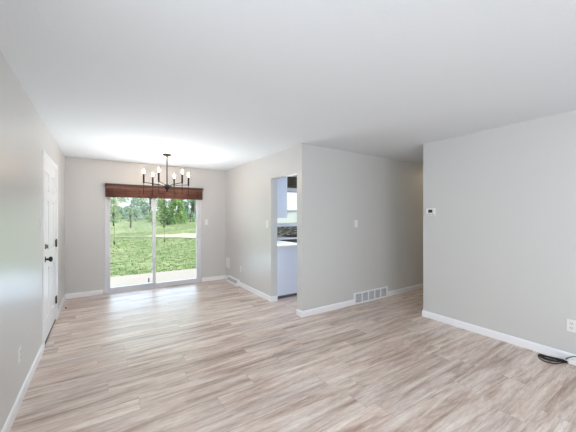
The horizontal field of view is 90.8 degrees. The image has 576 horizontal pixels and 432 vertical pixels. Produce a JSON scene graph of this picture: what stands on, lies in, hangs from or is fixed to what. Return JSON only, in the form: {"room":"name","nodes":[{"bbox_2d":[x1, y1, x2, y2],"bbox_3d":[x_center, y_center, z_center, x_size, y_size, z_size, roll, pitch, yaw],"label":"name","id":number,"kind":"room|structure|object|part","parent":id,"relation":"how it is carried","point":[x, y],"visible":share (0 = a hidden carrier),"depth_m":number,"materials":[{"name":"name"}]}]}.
{"room":"empty living room","nodes":[
{"label":"empty living room","id":0,"kind":"room"},
{"bbox_2d":[0,50,64,431],"bbox_3d":[-1.500,0.200,1.230,0.120,2.440,8.603,0,0,-33],"label":"wall","id":1,"kind":"structure","parent":0,"point":[24,134],"depth_m":2.18,"materials":[{"name":"paint"}]},
{"bbox_2d":[18,345,20,363],"bbox_3d":[-2.025,1.046,2.145,0.010,0.118,0.072,0,0,-33],"label":"power outlet","id":2,"kind":"object","parent":1,"relation":"attached to","point":[19,348],"visible":1,"depth_m":2.13,"materials":[{"name":"white plastic"}]},
{"bbox_2d":[1,294,65,431],"bbox_3d":[-1.444,1.377,1.266,0.013,0.085,8.603,0,0,-33],"label":"baseboard","id":3,"kind":"structure","parent":1,"relation":"attached to","point":[8,424],"depth_m":2.24,"materials":[{"name":"white paint"}]},
{"bbox_2d":[42,150,57,349],"bbox_3d":[-2.912,0.362,3.441,0.190,2.116,1.132,0,0,-33],"label":"door","id":4,"kind":"structure","parent":1,"relation":"in","point":[49,168],"depth_m":3.43,"materials":[{"name":"white paint"}]},
{"bbox_2d":[65,156,296,293],"bbox_3d":[-0.623,0.200,7.027,7.957,2.440,0.120,0,0,-33],"label":"wall","id":5,"kind":"structure","parent":0,"point":[85,178],"depth_m":5.14,"materials":[{"name":"paint"}]},
{"bbox_2d":[105,183,157,244],"bbox_3d":[-2.951,-0.036,5.371,0.898,1.120,0.088,0,0,-33],"label":"bamboo shade","id":6,"kind":"object","parent":5,"relation":"attached to","point":[111,190],"visible":0.99,"depth_m":5.32,"materials":[{"name":"brown wood"}]},
{"bbox_3d":[-2.943,-0.570,5.378,0.878,0.044,0.085,0,0,-33],"label":"head rail","id":7,"kind":"part","parent":6,"relation":"part of","materials":[{"name":"brown wood"}]},
{"bbox_2d":[66,275,224,298],"bbox_3d":[-2.610,1.377,5.640,2.846,0.085,0.013,0,0,-33],"label":"baseboard","id":8,"kind":"structure","parent":5,"relation":"attached to","point":[96,292],"depth_m":5.07,"materials":[{"name":"white paint"}]},
{"bbox_2d":[104,185,200,293],"bbox_3d":[-2.642,0.443,5.699,1.790,2.015,0.219,0,0,-33],"label":"door","id":9,"kind":"structure","parent":5,"relation":"in","point":[107,290],"depth_m":5.62,"materials":[{"name":"white plastic"}]},
{"bbox_3d":[-3.007,0.431,5.480,0.830,1.933,0.040,0,0,-33],"label":"fixed panel","id":10,"kind":"part","parent":9,"relation":"part of","materials":[{"name":"clear glass"}]},
{"bbox_3d":[-2.304,0.431,5.881,0.915,1.933,0.040,0,0,-33],"label":"sliding panel","id":11,"kind":"part","parent":9,"relation":"part of","materials":[{"name":"clear glass"}]},
{"bbox_2d":[158,186,203,241],"bbox_3d":[-2.198,-0.036,5.866,0.899,1.120,0.088,0,0,-33],"label":"bamboo shade","id":12,"kind":"object","parent":5,"relation":"attached to","point":[173,192],"visible":0.91,"depth_m":5.82,"materials":[{"name":"brown wood"}]},
{"bbox_3d":[-2.208,-0.570,5.862,0.879,0.044,0.085,0,0,-33],"label":"head rail","id":13,"kind":"part","parent":12,"relation":"part of","materials":[{"name":"brown wood"}]},
{"bbox_2d":[277,226,296,235],"bbox_3d":[0.161,0.384,7.465,3.525,0.248,0.010,0,0,-33],"label":"backsplash","id":14,"kind":"structure","parent":5,"relation":"attached to","point":[290,230],"depth_m":7.34,"materials":[{"name":"tile"}]},
{"bbox_2d":[277,188,296,226],"bbox_3d":[0.163,-0.228,7.503,1.440,0.995,0.150,0,0,-33],"label":"window","id":15,"kind":"structure","parent":5,"relation":"in","point":[289,190],"depth_m":7.41,"materials":[{"name":"white paint"}]},
{"bbox_3d":[0.158,0.037,7.511,1.180,0.355,0.030,0,0,-33],"label":"sash","id":16,"kind":"part","parent":15,"relation":"part of","materials":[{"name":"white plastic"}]},
{"bbox_2d":[287,177,296,187],"bbox_3d":[0.192,-0.872,7.459,1.400,0.286,0.055,0,0,-33],"label":"valance","id":17,"kind":"object","parent":5,"relation":"attached to","point":[291,181],"visible":0.3,"depth_m":7.37,"materials":[{"name":"brown wood"}]},
{"bbox_2d":[226,145,296,295],"bbox_3d":[-0.593,0.200,5.295,0.120,2.440,2.808,0,0,-33],"label":"wall","id":18,"kind":"structure","parent":0,"point":[251,187],"depth_m":5.15,"materials":[{"name":"paint"}]},
{"bbox_2d":[226,257,229,268],"bbox_3d":[-1.333,1.035,6.299,0.012,0.230,0.210,0,0,-33],"label":"plate","id":19,"kind":"object","parent":18,"relation":"attached to","point":[227,258],"visible":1,"depth_m":6.29,"materials":[{"name":"white plastic"}]},
{"bbox_2d":[226,275,239,285],"bbox_3d":[-1.175,1.363,5.996,0.082,0.115,0.560,0,0,-33],"label":"floor vent","id":20,"kind":"object","parent":18,"relation":"in","point":[230,279],"visible":1,"depth_m":5.94,"materials":[{"name":"white metal"}]},
{"bbox_2d":[225,275,277,301],"bbox_3d":[-0.799,1.377,5.597,0.133,0.085,2.076,0,0,-33],"label":"baseboard","id":21,"kind":"structure","parent":18,"relation":"attached to","point":[259,293],"depth_m":5.06,"materials":[{"name":"white paint"}]},
{"bbox_2d":[277,177,286,217],"bbox_3d":[-0.549,-0.372,5.683,0.379,0.815,1.500,0,0,-33],"label":"upper cabinet","id":22,"kind":"object","parent":18,"relation":"attached to","point":[282,182],"visible":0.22,"depth_m":5.08,"materials":[{"name":"blue paint"}]},
{"bbox_3d":[-0.434,-0.372,5.759,0.016,0.815,1.500,0,0,-33],"label":"frame","id":23,"kind":"part","parent":22,"relation":"part of","materials":[{"name":"white paint"}]},
{"bbox_2d":[0,0,575,176],"bbox_3d":[1.774,-1.095,3.383,7.957,0.150,8.843,0,0,-33],"label":"ceiling","id":24,"kind":"structure","parent":0,"point":[222,85],"depth_m":1.99,"materials":[{"name":"paint"}]},
{"bbox_2d":[143,153,188,195],"bbox_3d":[-1.999,-0.681,4.694,0.717,0.677,0.624,0,0,-33],"label":"chandelier","id":25,"kind":"object","parent":24,"relation":"hanging from","point":[167,186],"visible":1,"depth_m":4.67,"materials":[{"name":"black metal"}]},
{"bbox_3d":[-1.999,-0.745,4.694,0.016,0.490,0.017,0,0,-33],"label":"stem","id":26,"kind":"part","parent":25,"relation":"part of","materials":[{"name":"black metal"}]},
{"bbox_2d":[10,279,575,431],"bbox_3d":[1.774,1.480,3.383,7.957,0.120,8.843,0,0,-33],"label":"floor","id":27,"kind":"structure","parent":0,"point":[214,355],"depth_m":2.63,"materials":[{"name":"beige laminate"}]},
{"bbox_2d":[277,247,296,297],"bbox_3d":[-0.297,0.983,5.571,0.633,0.875,1.365,0,0,-33],"label":"base cabinet","id":28,"kind":"object","parent":27,"relation":"on","point":[286,257],"visible":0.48,"depth_m":4.94,"materials":[{"name":"blue paint"}]},
{"bbox_2d":[277,236,296,247],"bbox_3d":[0.719,0.526,6.617,3.525,0.036,2.040,0,0,-33],"label":"countertop","id":29,"kind":"structure","parent":28,"relation":"on","point":[280,244],"depth_m":5.25,"materials":[{"name":"white stone"}]},
{"bbox_2d":[280,239,296,242],"bbox_3d":[0.080,0.984,7.010,0.600,0.872,0.641,0,0,-33],"label":"sink","id":30,"kind":"object","parent":29,"relation":"in","point":[287,240],"visible":0.02,"depth_m":6.70,"materials":[{"name":"grey metal"}]},
{"bbox_3d":[0.227,0.611,6.787,0.590,0.118,0.030,0,0,-33],"label":"control panel","id":31,"kind":"part","parent":30,"relation":"part of","materials":[{"name":"grey metal"}]},
{"bbox_2d":[538,353,575,365],"bbox_3d":[2.658,1.374,2.704,0.429,0.094,0.162,0,0,44],"label":"coiled cable","id":32,"kind":"object","parent":27,"relation":"on","point":[570,361],"visible":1,"depth_m":2.75,"materials":[{"name":"black rubber"}]},
{"bbox_2d":[297,143,422,310],"bbox_3d":[2.186,0.200,5.370,4.845,2.440,0.120,0,0,-33],"label":"wall","id":33,"kind":"structure","parent":0,"point":[337,259],"depth_m":4.53,"materials":[{"name":"paint"}]},
{"bbox_2d":[296,284,422,317],"bbox_3d":[2.184,1.377,5.361,4.858,0.085,0.133,0,0,-33],"label":"baseboard","id":34,"kind":"structure","parent":33,"relation":"attached to","point":[326,308],"depth_m":4.35,"materials":[{"name":"white paint"}]},
{"bbox_2d":[354,286,387,304],"bbox_3d":[1.407,1.327,4.776,0.830,0.185,0.016,0,0,-33],"label":"air vent","id":35,"kind":"object","parent":33,"relation":"in","point":[382,292],"visible":1,"depth_m":4.76,"materials":[{"name":"white metal"}]},
{"bbox_2d":[423,110,575,354],"bbox_3d":[4.641,0.200,2.972,3.380,2.440,4.764,0,0,-33],"label":"wall","id":36,"kind":"structure","parent":0,"point":[499,245],"depth_m":3.22,"materials":[{"name":"paint"}]},
{"bbox_2d":[426,208,435,215],"bbox_3d":[1.973,-0.058,3.925,0.029,0.104,0.132,0,0,-33],"label":"thermostat","id":37,"kind":"object","parent":36,"relation":"attached to","point":[429,211],"visible":1,"depth_m":3.92,"materials":[{"name":"white plastic"}]},
{"bbox_2d":[422,310,575,359],"bbox_3d":[4.631,1.377,2.973,3.393,0.085,4.777,0,0,-33],"label":"baseboard","id":38,"kind":"structure","parent":36,"relation":"attached to","point":[543,349],"depth_m":3.22,"materials":[{"name":"white paint"}]},
{"bbox_2d":[567,319,575,332],"bbox_3d":[2.765,1.065,2.739,0.010,0.118,0.118,0,0,-33],"label":"power outlet","id":39,"kind":"object","parent":36,"relation":"attached to","point":[571,324],"visible":1,"depth_m":2.76,"materials":[{"name":"white plastic"}]},
{"label":"outside","id":40,"kind":"structure","parent":0,"visible":0},
{"bbox_2d":[110,211,195,276],"bbox_3d":[-15.565,0.175,36.395,66.000,2.610,62.000,0,0,-33],"label":"lawn","id":41,"kind":"structure","parent":40,"point":[122,230],"depth_m":12.81,"materials":[{"name":"green plant"}]},
{"bbox_2d":[110,208,122,222],"bbox_3d":[-16.306,0.010,26.385,1.655,1.550,1.639,0,0,9],"label":"shrub","id":42,"kind":"object","parent":41,"relation":"on","point":[112,212],"visible":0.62,"depth_m":26.38,"materials":[{"name":"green plant"}]},
{"bbox_2d":[110,197,123,218],"bbox_3d":[-19.760,-1.062,31.209,3.147,3.125,3.096,0,0,-33],"label":"tree","id":43,"kind":"object","parent":41,"relation":"on","point":[115,205],"visible":0.34,"depth_m":31.19,"materials":[{"name":"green plant"}]},
{"bbox_2d":[110,197,128,215],"bbox_3d":[-24.141,-2.975,39.158,4.099,6.310,3.878,0,0,4],"label":"tree","id":44,"kind":"object","parent":41,"relation":"on","point":[120,199],"visible":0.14,"depth_m":39.76,"materials":[{"name":"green plant"}]},
{"bbox_2d":[126,208,133,227],"bbox_3d":[-12.185,0.223,21.922,0.557,1.737,0.567,0,0,-33],"label":"young tree","id":45,"kind":"object","parent":41,"relation":"on","point":[132,213],"visible":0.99,"depth_m":21.89,"materials":[{"name":"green plant"}]},
{"bbox_2d":[124,206,144,220],"bbox_3d":[-15.716,-0.185,29.029,2.064,1.778,1.738,0,0,27],"label":"shrub","id":46,"kind":"object","parent":41,"relation":"on","point":[137,207],"visible":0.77,"depth_m":29.02,"materials":[{"name":"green plant"}]},
{"bbox_2d":[120,198,150,218],"bbox_3d":[-17.389,-0.937,32.636,3.328,2.980,3.300,0,0,-33],"label":"tree","id":47,"kind":"object","parent":41,"relation":"on","point":[145,206],"visible":0.59,"depth_m":32.18,"materials":[{"name":"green plant"}]},
{"bbox_2d":[136,198,164,215],"bbox_3d":[-20.343,-3.344,41.643,4.526,6.909,3.747,0,0,-33],"label":"tree","id":48,"kind":"object","parent":41,"relation":"on","point":[150,199],"visible":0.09,"depth_m":41.59,"materials":[{"name":"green plant"}]},
{"bbox_2d":[145,210,162,221],"bbox_3d":[-13.358,0.101,28.342,1.759,1.409,1.639,0,0,-33],"label":"shrub","id":49,"kind":"object","parent":41,"relation":"on","point":[148,217],"visible":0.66,"depth_m":27.91,"materials":[{"name":"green plant"}]},
{"bbox_2d":[128,233,195,237],"bbox_3d":[-6.294,1.148,17.011,24.902,0.305,3.358,0,0,-21],"label":"gravel track","id":50,"kind":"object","parent":41,"relation":"on","point":[181,235],"visible":0.19,"depth_m":17.03,"materials":[{"name":"beige gravel"}]},
{"bbox_2d":[159,211,175,224],"bbox_3d":[-10.657,0.246,25.130,1.431,1.460,1.470,0,0,12],"label":"shrub","id":51,"kind":"object","parent":41,"relation":"on","point":[170,214],"visible":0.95,"depth_m":24.89,"materials":[{"name":"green plant"}]},
{"bbox_2d":[156,199,185,219],"bbox_3d":[-13.843,-2.635,33.802,3.292,6.535,3.195,0,0,-33],"label":"tree","id":52,"kind":"object","parent":41,"relation":"on","point":[174,202],"visible":0.25,"depth_m":33.12,"materials":[{"name":"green plant"}]},
{"bbox_2d":[173,212,187,222],"bbox_3d":[-10.534,0.262,27.782,1.482,1.311,1.577,0,0,-33],"label":"shrub","id":53,"kind":"object","parent":41,"relation":"on","point":[179,216],"visible":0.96,"depth_m":27.66,"materials":[{"name":"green plant"}]},
{"bbox_2d":[182,199,195,217],"bbox_3d":[-12.358,-3.630,36.753,2.866,8.266,3.066,0,0,-33],"label":"tree","id":54,"kind":"object","parent":41,"relation":"on","point":[185,202],"visible":0.13,"depth_m":36.61,"materials":[{"name":"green plant"}]},
{"bbox_2d":[185,210,195,221],"bbox_3d":[-10.731,0.094,31.148,1.658,1.472,1.576,0,0,-33],"label":"shrub","id":55,"kind":"object","parent":41,"relation":"on","point":[193,217],"visible":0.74,"depth_m":31.03,"materials":[{"name":"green plant"}]},
{"bbox_2d":[277,212,296,222],"bbox_3d":[0.530,0.649,14.114,3.720,1.920,0.120,0,0,-33],"label":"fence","id":56,"kind":"object","parent":41,"relation":"on","point":[291,216],"visible":0.02,"depth_m":13.79,"materials":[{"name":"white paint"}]},
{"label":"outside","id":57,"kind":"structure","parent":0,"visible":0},
{"bbox_2d":[110,268,195,287],"bbox_3d":[-1.837,1.515,7.340,13.000,0.130,1.637,0,0,-33],"label":"patio","id":58,"kind":"structure","parent":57,"point":[117,281],"depth_m":6.70,"materials":[{"name":"concrete"}]}
]}

